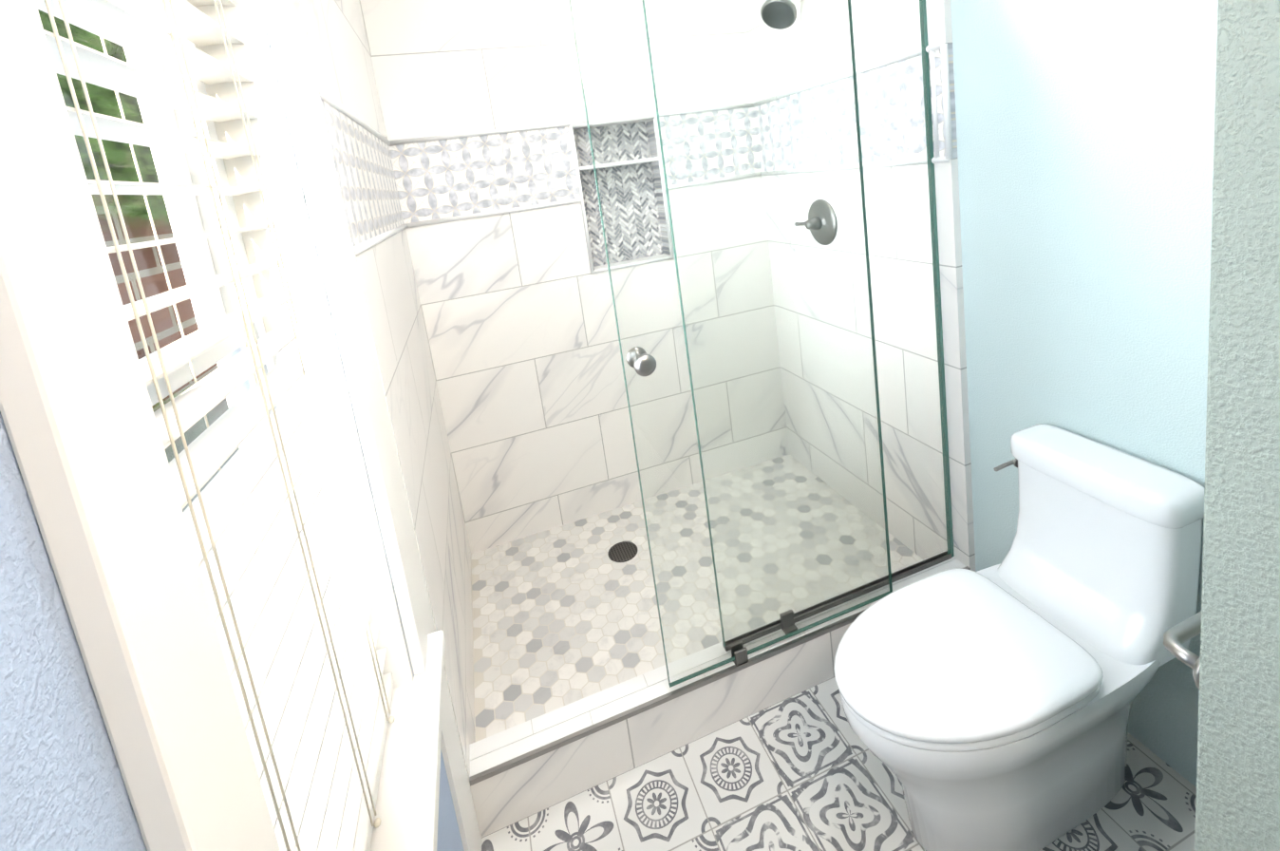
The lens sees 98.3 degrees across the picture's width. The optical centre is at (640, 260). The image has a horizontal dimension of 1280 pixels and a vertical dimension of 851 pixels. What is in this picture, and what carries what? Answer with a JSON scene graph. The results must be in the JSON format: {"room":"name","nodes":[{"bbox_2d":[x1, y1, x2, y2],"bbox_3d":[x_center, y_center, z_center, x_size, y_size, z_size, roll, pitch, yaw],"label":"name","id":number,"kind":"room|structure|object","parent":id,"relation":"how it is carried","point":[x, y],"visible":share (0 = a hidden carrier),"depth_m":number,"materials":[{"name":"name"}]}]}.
{"room":"bathroom","nodes":[
{"label":"bathroom","id":0,"kind":"room"},
{"bbox_2d":[0,0,463,850],"bbox_3d":[-0.389,0.156,0.302,0.155,2.700,3.710,-10,9,-16],"label":"wall","id":1,"kind":"structure","parent":0,"point":[61,784],"depth_m":0.27,"materials":[{"name":"blue paint"}]},
{"bbox_2d":[0,0,481,850],"bbox_3d":[-0.208,0.208,-0.178,0.197,2.699,2.679,-10,9,-16],"label":"window unit","id":2,"kind":"structure","parent":1,"relation":"in","point":[201,259],"depth_m":0.35,"materials":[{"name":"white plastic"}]},
{"bbox_2d":[35,0,395,850],"bbox_3d":[-0.467,0.074,0.600,0.068,1.427,0.540,-10,9,-16],"label":"window blinds","id":3,"kind":"object","parent":2,"relation":"attached to","point":[282,581],"visible":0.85,"depth_m":0.62,"materials":[{"name":"white"}]},
{"bbox_2d":[299,0,481,836],"bbox_3d":[-0.716,-0.003,1.589,0.010,2.699,1.020,-10,9,-16],"label":"wall tile","id":4,"kind":"structure","parent":1,"relation":"attached to","point":[339,50],"depth_m":1.45,"materials":[{"name":"tile"}]},
{"bbox_2d":[481,676,1196,850],"bbox_3d":[0.877,1.421,0.257,2.250,0.100,2.780,-10,9,-16],"label":"floor","id":5,"kind":"structure","parent":0,"point":[807,769],"depth_m":1.31,"materials":[{"name":"white tile"}]},
{"bbox_2d":[469,550,970,837],"bbox_3d":[0.310,1.157,1.560,1.507,0.163,0.092,-10,9,-16],"label":"shower curb","id":6,"kind":"object","parent":5,"relation":"on","point":[525,769],"depth_m":1.44,"materials":[{"name":"tile"}]},
{"bbox_2d":[641,0,949,648],"bbox_3d":[0.490,0.100,1.518,0.802,1.862,0.010,-10,9,-16],"label":"glass","id":7,"kind":"object","parent":6,"relation":"on","point":[674,249],"visible":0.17,"depth_m":1.50,"materials":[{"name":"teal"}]},
{"bbox_2d":[722,0,954,666],"bbox_3d":[0.174,0.140,1.391,1.507,1.918,0.075,-10,9,-16],"label":"shower door frame","id":8,"kind":"structure","parent":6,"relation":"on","point":[740,654],"depth_m":1.63,"materials":[{"name":"grey metal"}]},
{"bbox_2d":[568,0,892,687],"bbox_3d":[0.290,0.142,1.406,0.714,1.856,0.090,-10,9,-16],"label":"door","id":9,"kind":"structure","parent":8,"relation":"hanging from","point":[641,361],"depth_m":1.41,"materials":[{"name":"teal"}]},
{"bbox_2d":[833,423,1204,850],"bbox_3d":[0.769,0.853,1.205,0.762,0.747,0.358,-10,9,-16],"label":"toilet","id":10,"kind":"object","parent":5,"relation":"on","point":[988,708],"visible":0.96,"depth_m":1.13,"materials":[{"name":"white ceramic"}]},
{"bbox_2d":[950,0,1218,787],"bbox_3d":[0.981,-0.232,1.569,0.200,2.700,2.060,-10,9,-16],"label":"wall","id":11,"kind":"structure","parent":0,"point":[1085,135],"depth_m":1.25,"materials":[{"name":"blue paint"}]},
{"bbox_2d":[744,0,975,571],"bbox_3d":[0.745,-0.090,2.048,0.023,2.337,1.020,-10,9,-16],"label":"wall tile","id":12,"kind":"structure","parent":11,"relation":"attached to","point":[946,174],"depth_m":1.91,"materials":[{"name":"tile"}]},
{"bbox_2d":[760,0,796,29],"bbox_3d":[0.517,-0.904,1.935,0.191,0.166,0.126,-10,9,-16],"label":"shower head","id":13,"kind":"object","parent":12,"relation":"attached to","point":[787,13],"depth_m":1.92},
{"bbox_2d":[794,199,837,244],"bbox_3d":[0.664,-0.143,2.117,0.074,0.178,0.188,-10,9,-16],"label":"shower valve","id":14,"kind":"object","parent":12,"relation":"attached to","point":[828,236],"depth_m":2.09,"materials":[{"name":"grey metal"}]},
{"bbox_2d":[1194,0,1279,850],"bbox_3d":[1.252,0.007,-0.171,0.755,2.700,1.850,-10,9,-16],"label":"wall","id":15,"kind":"structure","parent":0,"point":[1237,804],"depth_m":0.60,"materials":[{"name":"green paint"}]},
{"bbox_2d":[1163,610,1201,689],"bbox_3d":[0.770,0.501,0.740,0.186,0.052,0.060,-10,9,-16],"label":"paper holder","id":16,"kind":"object","parent":15,"relation":"attached to","point":[1176,636],"visible":0.38,"depth_m":0.74,"materials":[{"name":"silver metal"}]},
{"label":"outside","id":17,"kind":"structure","parent":0,"visible":0},
{"bbox_2d":[37,9,239,512],"bbox_3d":[-3.993,-0.649,4.279,0.050,12.000,17.000,-10,9,-16],"label":"window","id":18,"kind":"structure","parent":17,"point":[159,206],"depth_m":4.30,"materials":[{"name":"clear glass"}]},
{"bbox_3d":[-0.088,-0.229,2.468,2.250,2.700,0.290,-10,9,-16],"label":"wall","id":19,"kind":"structure","parent":0,"visible":0},
{"bbox_2d":[359,0,789,553],"bbox_3d":[-0.174,-0.225,2.328,1.507,2.639,0.103,-10,9,-16],"label":"wall tile","id":20,"kind":"structure","parent":19,"relation":"attached to","point":[519,321],"depth_m":2.29,"materials":[{"name":"tile"}]},
{"bbox_2d":[319,40,952,273],"bbox_3d":[-0.011,-0.209,1.795,1.525,0.621,1.032,-10,9,-16],"label":"tile trim","id":21,"kind":"structure","parent":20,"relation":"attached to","point":[942,47],"depth_m":2.08,"materials":[{"name":"white tile"}]},
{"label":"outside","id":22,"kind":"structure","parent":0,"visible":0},
{"bbox_2d":[470,453,922,741],"bbox_3d":[0.251,1.168,2.193,2.250,0.160,1.320,-10,9,-16],"label":"floor","id":23,"kind":"structure","parent":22,"point":[565,614],"depth_m":1.96,"materials":[{"name":"grey tile"}]},
{"bbox_2d":[607,541,638,562],"bbox_3d":[-0.067,1.133,2.160,0.116,0.004,0.116,-10,9,-16],"label":"shower drain","id":24,"kind":"object","parent":23,"relation":"in","point":[623,552],"visible":1,"depth_m":2.15,"materials":[{"name":"grey metal"}]}
]}

